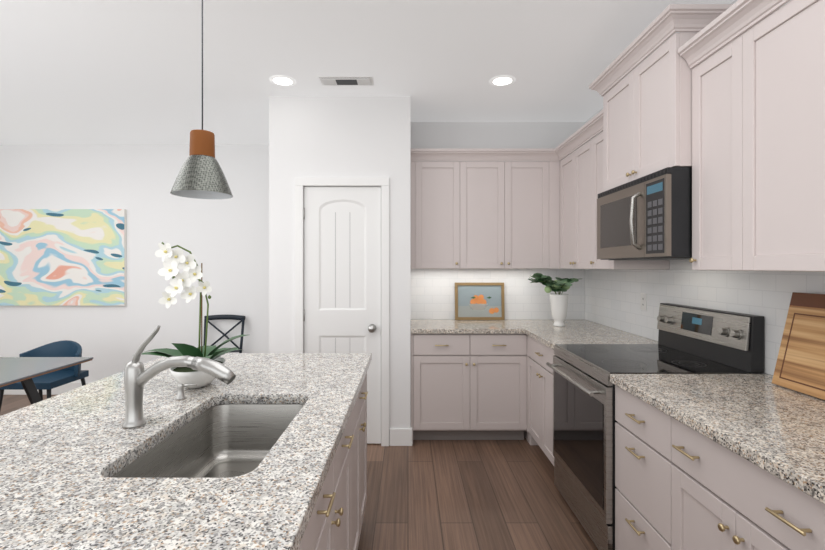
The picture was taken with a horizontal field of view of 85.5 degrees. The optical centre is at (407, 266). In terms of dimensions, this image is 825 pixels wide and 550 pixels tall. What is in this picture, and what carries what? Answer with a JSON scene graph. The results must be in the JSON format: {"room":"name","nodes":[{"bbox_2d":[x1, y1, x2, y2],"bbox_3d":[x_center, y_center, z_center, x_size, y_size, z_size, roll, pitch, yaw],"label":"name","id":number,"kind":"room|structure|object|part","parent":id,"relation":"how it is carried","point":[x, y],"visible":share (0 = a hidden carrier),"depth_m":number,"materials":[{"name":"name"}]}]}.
{"room":"kitchen","nodes":[
{"label":"kitchen","id":0,"kind":"room"},
{"bbox_2d":[0,145,268,381],"bbox_3d":[-2.845,0.030,4.950,3.710,2.740,0.100,0,0,0],"label":"wall","id":1,"kind":"structure","parent":0,"point":[225,242],"depth_m":4.90,"materials":[{"name":"white paint"}]},
{"bbox_2d":[4,382,91,394],"bbox_3d":[-2.895,1.333,4.893,3.610,0.135,0.014,0,0,0],"label":"baseboard","id":2,"kind":"structure","parent":1,"relation":"attached to","point":[72,385],"depth_m":4.89,"materials":[{"name":"white"}]},
{"bbox_2d":[0,209,126,305],"bbox_3d":[-3.845,-0.105,4.878,1.510,1.050,0.040,0,0,0],"label":"canvas art","id":3,"kind":"object","parent":1,"relation":"attached to","point":[63,257],"visible":0.94,"depth_m":4.86,"materials":[{"name":"fabric"}]},
{"bbox_2d":[269,96,280,352],"bbox_3d":[-1.030,0.030,4.200,0.120,2.740,1.400,0,0,0],"label":"wall","id":4,"kind":"structure","parent":0,"point":[274,101],"depth_m":3.50,"materials":[{"name":"white paint"}]},
{"bbox_2d":[0,395,597,549],"bbox_3d":[-1.480,1.450,1.400,6.440,0.100,7.200,0,0,0],"label":"floor","id":5,"kind":"structure","parent":0,"point":[464,495],"depth_m":2.69,"materials":[{"name":"brown wood"}]},
{"bbox_2d":[0,340,88,410],"bbox_3d":[-3.100,1.033,3.815,0.516,0.736,0.501,0,0,0],"label":"chair","id":6,"kind":"object","parent":5,"relation":"on","point":[48,382],"visible":0.69,"depth_m":3.90,"materials":[{"name":"blue fabric"}]},
{"bbox_2d":[0,357,92,404],"bbox_3d":[-2.885,1.025,2.410,1.230,0.750,1.620,0,0,0],"label":"dining table","id":7,"kind":"object","parent":5,"relation":"on","point":[24,371],"visible":0.62,"depth_m":2.94,"materials":[{"name":"grey"}]},
{"bbox_2d":[203,315,244,352],"bbox_3d":[-1.980,0.960,4.590,0.471,0.885,0.551,0,0,0],"label":"chair","id":8,"kind":"object","parent":5,"relation":"on","point":[230,317],"visible":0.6,"depth_m":4.80,"materials":[{"name":"black metal"}]},
{"bbox_2d":[296,365,369,549],"bbox_3d":[-0.748,0.962,1.407,1.104,0.878,2.156,0,0,0],"label":"kitchen island","id":9,"kind":"object","parent":5,"relation":"on","point":[335,523],"depth_m":1.65,"materials":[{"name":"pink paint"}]},
{"bbox_2d":[0,353,371,549],"bbox_3d":[-0.766,0.504,1.407,1.127,0.038,2.216,0,0,0],"label":"island countertop","id":10,"kind":"structure","parent":9,"relation":"on","point":[241,464],"depth_m":1.20,"materials":[{"name":"grey stone"}]},
{"bbox_2d":[122,325,235,427],"bbox_3d":[-0.688,0.331,1.337,0.375,0.307,0.064,0,0,12],"label":"faucet","id":11,"kind":"object","parent":10,"relation":"on","point":[137,377],"visible":0.98,"depth_m":1.34,"materials":[{"name":"silver metal"}]},
{"bbox_2d":[175,383,196,399],"bbox_3d":[-0.817,0.457,1.643,0.074,0.054,0.036,0,0,-10],"label":"soap dispenser","id":12,"kind":"object","parent":10,"relation":"on","point":[181,395],"visible":1,"depth_m":1.63,"materials":[{"name":"silver metal"}]},
{"bbox_2d":[141,242,246,387],"bbox_3d":[-0.878,0.192,1.819,0.442,0.585,0.431,0,0,-8],"label":"planter","id":13,"kind":"object","parent":10,"relation":"on","point":[174,260],"visible":0.85,"depth_m":1.79,"materials":[{"name":"white ceramic"}]},
{"bbox_2d":[411,334,530,444],"bbox_3d":[0.491,0.962,3.809,0.938,0.876,0.618,0,0,0],"label":"base cabinet","id":14,"kind":"object","parent":5,"relation":"on","point":[469,386],"depth_m":3.53,"materials":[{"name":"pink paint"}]},
{"bbox_2d":[411,320,614,333],"bbox_3d":[0.830,0.504,3.807,1.616,0.038,0.623,0,0,0],"label":"countertop","id":15,"kind":"structure","parent":14,"relation":"on","point":[469,326],"depth_m":3.63,"materials":[{"name":"stone"}]},
{"bbox_2d":[455,283,504,319],"bbox_3d":[0.655,0.313,4.081,0.450,0.340,0.022,0,-4,0],"label":"framed picture","id":16,"kind":"object","parent":15,"relation":"on","point":[479,301],"visible":0.98,"depth_m":4.08,"materials":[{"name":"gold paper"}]},
{"bbox_2d":[528,273,578,326],"bbox_3d":[1.219,0.265,3.667,0.441,0.437,0.427,0,0,0],"label":"vase","id":17,"kind":"object","parent":15,"relation":"on","point":[559,303],"visible":1,"depth_m":3.61,"materials":[{"name":"white ceramic"}]},
{"bbox_2d":[531,436,537,444],"bbox_3d":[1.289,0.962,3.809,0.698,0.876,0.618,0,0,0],"label":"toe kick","id":18,"kind":"object","parent":5,"relation":"on","point":[533,442],"depth_m":3.50,"materials":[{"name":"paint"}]},
{"bbox_2d":[528,336,554,465],"bbox_3d":[1.273,0.962,3.146,0.731,0.876,0.708,0,0,0],"label":"base cabinet","id":19,"kind":"object","parent":5,"relation":"on","point":[540,400],"visible":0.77,"depth_m":3.14,"materials":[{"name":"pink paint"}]},
{"bbox_2d":[525,329,657,349],"bbox_3d":[1.277,0.504,3.143,0.722,0.038,0.702,0,0,0],"label":"countertop","id":20,"kind":"structure","parent":19,"relation":"on","point":[550,338],"depth_m":3.11,"materials":[{"name":"stone"}]},
{"bbox_2d":[615,385,674,549],"bbox_3d":[1.273,0.962,1.812,0.731,0.876,0.433,0,0,0],"label":"base cabinet","id":21,"kind":"object","parent":5,"relation":"on","point":[643,462],"visible":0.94,"depth_m":1.79,"materials":[{"name":"grey paint"}]},
{"bbox_2d":[546,303,763,549],"bbox_3d":[1.236,0.812,2.410,0.778,1.175,0.754,0,0,0],"label":"range","id":22,"kind":"object","parent":5,"relation":"on","point":[694,340],"visible":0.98,"depth_m":2.27,"materials":[{"name":"grey metal"}]},
{"bbox_2d":[671,417,824,549],"bbox_3d":[1.273,0.962,1.280,0.731,0.876,0.630,0,0,0],"label":"base cabinet","id":23,"kind":"object","parent":5,"relation":"on","point":[723,498],"visible":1,"depth_m":1.30,"materials":[{"name":"grey paint"}]},
{"bbox_3d":[1.273,0.962,0.583,0.731,0.876,0.765,0,0,0],"label":"base cabinet","id":24,"kind":"object","parent":5,"relation":"on","visible":0},
{"bbox_2d":[610,374,824,503],"bbox_3d":[1.277,0.504,1.099,0.722,0.038,1.858,0,0,0],"label":"countertop","id":25,"kind":"structure","parent":24,"relation":"on","point":[763,421],"depth_m":1.47,"materials":[{"name":"stone"}]},
{"bbox_2d":[772,292,824,399],"bbox_3d":[1.553,0.294,1.580,0.021,0.385,0.520,13,0,0],"label":"cutting board","id":26,"kind":"object","parent":25,"relation":"on","point":[800,365],"visible":1,"depth_m":1.74,"materials":[{"name":"brown wood"}]},
{"bbox_2d":[281,96,410,444],"bbox_3d":[-0.475,0.030,3.555,0.990,2.740,0.110,0,0,0],"label":"wall","id":27,"kind":"structure","parent":0,"point":[339,136],"depth_m":3.50,"materials":[{"name":"white paint"}]},
{"bbox_2d":[295,178,388,445],"bbox_3d":[-0.515,0.351,3.540,0.736,2.098,0.120,0,0,0],"label":"door frame","id":28,"kind":"structure","parent":27,"relation":"attached to","point":[302,183],"depth_m":3.48,"materials":[{"name":"white wood"}]},
{"bbox_2d":[303,187,380,443],"bbox_3d":[-0.518,0.379,3.495,0.611,2.022,0.104,0,0,0],"label":"pantry door","id":29,"kind":"structure","parent":27,"relation":"in","point":[351,317],"depth_m":3.51,"materials":[{"name":"white wood"}]},
{"bbox_3d":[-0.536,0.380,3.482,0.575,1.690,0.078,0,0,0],"label":"pantry door knob","id":30,"kind":"part","parent":29,"relation":"part of","materials":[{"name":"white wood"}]},
{"bbox_2d":[0,0,733,144],"bbox_3d":[-1.480,-1.390,1.400,6.440,0.100,7.200,0,0,0],"label":"ceiling","id":31,"kind":"structure","parent":0,"point":[100,72],"depth_m":2.88,"materials":[{"name":"white paint"}]},
{"bbox_2d":[170,0,232,198],"bbox_3d":[-0.885,-0.825,1.920,0.246,1.030,0.246,0,0,0],"label":"pendant lamp","id":32,"kind":"object","parent":31,"relation":"hanging from","point":[201,175],"visible":1,"depth_m":1.87,"materials":[{"name":"silver metal"}]},
{"bbox_2d":[269,75,295,85],"bbox_3d":[-0.900,-1.337,3.210,0.188,0.003,0.188,0,0,0],"label":"recessed light","id":33,"kind":"object","parent":31,"relation":"in","point":[280,80],"visible":1,"depth_m":3.19,"materials":[{"name":"white plastic"}]},
{"bbox_2d":[318,76,373,85],"bbox_3d":[-0.440,-1.334,3.210,0.380,0.011,0.150,0,0,0],"label":"ceiling vent","id":34,"kind":"object","parent":31,"relation":"in","point":[346,80],"visible":1,"depth_m":3.19,"materials":[{"name":"white metal"}]},
{"bbox_2d":[489,75,515,85],"bbox_3d":[0.680,-1.337,3.210,0.188,0.003,0.188,0,0,0],"label":"recessed light","id":35,"kind":"object","parent":31,"relation":"in","point":[504,80],"visible":1,"depth_m":3.19,"materials":[{"name":"white plastic"}]},
{"bbox_2d":[411,122,584,161],"bbox_3d":[0.830,0.030,4.170,1.820,2.740,0.100,0,0,0],"label":"wall","id":36,"kind":"structure","parent":0,"point":[489,134],"depth_m":4.12,"materials":[{"name":"white paint"}]},
{"bbox_2d":[411,161,466,268],"bbox_3d":[0.260,-0.443,3.954,0.476,0.915,0.328,0,0,0],"label":"upper cabinet","id":37,"kind":"object","parent":36,"relation":"attached to","point":[438,188],"depth_m":3.79,"materials":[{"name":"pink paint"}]},
{"bbox_2d":[411,148,560,160],"bbox_3d":[0.656,-0.945,3.758,1.268,0.090,0.064,0,0,0],"label":"crown molding","id":38,"kind":"structure","parent":37,"relation":"attached to","point":[417,154],"depth_m":3.75,"materials":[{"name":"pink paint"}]},
{"bbox_2d":[467,161,514,268],"bbox_3d":[0.632,-0.443,3.954,0.492,0.915,0.328,0,0,0],"label":"upper cabinet","id":39,"kind":"object","parent":36,"relation":"attached to","point":[485,215],"depth_m":3.80,"materials":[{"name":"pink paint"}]},
{"bbox_2d":[411,269,584,319],"bbox_3d":[0.826,0.251,4.114,1.607,0.467,0.009,0,0,0],"label":"backsplash","id":40,"kind":"structure","parent":36,"relation":"attached to","point":[432,294],"depth_m":4.11,"materials":[{"name":"tile"}]},
{"bbox_2d":[515,161,559,268],"bbox_3d":[1.038,-0.443,3.954,0.544,0.915,0.328,0,0,0],"label":"upper cabinet","id":41,"kind":"object","parent":36,"relation":"attached to","point":[537,183],"depth_m":3.80,"materials":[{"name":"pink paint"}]},
{"bbox_2d":[585,0,790,373],"bbox_3d":[1.690,0.030,1.010,0.100,2.740,6.420,0,0,0],"label":"wall","id":42,"kind":"structure","parent":0,"point":[680,264],"depth_m":2.70,"materials":[{"name":"white paint"}]},
{"bbox_2d":[560,132,668,268],"bbox_3d":[1.451,-0.443,3.291,0.374,0.915,0.998,0,0,0],"label":"upper cabinet","id":43,"kind":"object","parent":42,"relation":"attached to","point":[581,178],"visible":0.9,"depth_m":3.30,"materials":[{"name":"white paint"}]},
{"bbox_2d":[554,110,602,159],"bbox_3d":[1.258,-0.945,3.259,0.064,0.090,0.930,0,0,0],"label":"crown molding","id":44,"kind":"structure","parent":43,"relation":"attached to","point":[586,132],"depth_m":3.24,"materials":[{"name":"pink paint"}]},
{"bbox_2d":[603,32,744,191],"bbox_3d":[1.416,-0.765,2.410,0.444,0.610,0.756,0,0,0],"label":"upper cabinet","id":45,"kind":"object","parent":42,"relation":"attached to","point":[647,116],"visible":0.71,"depth_m":2.25,"materials":[{"name":"white paint"}]},
{"bbox_2d":[597,167,691,259],"bbox_3d":[1.383,-0.248,2.410,0.509,0.414,0.750,0,0,0],"label":"microwave","id":46,"kind":"object","parent":45,"relation":"attached to","point":[648,217],"visible":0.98,"depth_m":2.19,"materials":[{"name":"grey metal"}]},
{"bbox_2d":[589,4,778,95],"bbox_3d":[1.397,-1.115,2.410,0.481,0.090,0.884,0,0,0],"label":"crown molding","id":47,"kind":"structure","parent":45,"relation":"attached to","point":[670,20],"depth_m":2.12,"materials":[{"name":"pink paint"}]},
{"bbox_2d":[585,269,824,374],"bbox_3d":[1.635,0.251,2.139,0.009,0.467,3.939,0,0,0],"label":"backsplash","id":48,"kind":"structure","parent":42,"relation":"attached to","point":[612,298],"depth_m":2.53,"materials":[{"name":"tile"}]},
{"bbox_2d":[641,293,646,310],"bbox_3d":[1.626,0.240,3.080,0.007,0.116,0.072,0,0,0],"label":"electrical outlet plate","id":49,"kind":"object","parent":48,"relation":"attached to","point":[643,301],"visible":1,"depth_m":3.07,"materials":[{"name":"white plastic"}]},
{"bbox_2d":[689,0,824,271],"bbox_3d":[1.451,-0.443,1.419,0.374,0.915,1.218,0,0,0],"label":"upper cabinet","id":50,"kind":"object","parent":42,"relation":"attached to","point":[758,146],"visible":1,"depth_m":1.62,"materials":[{"name":"white paint"}]},
{"bbox_2d":[678,0,789,68],"bbox_3d":[1.431,-0.945,1.386,0.411,0.090,1.280,0,0,0],"label":"crown molding","id":51,"kind":"structure","parent":50,"relation":"attached to","point":[732,22],"depth_m":1.76,"materials":[{"name":"white paint"}]}
]}

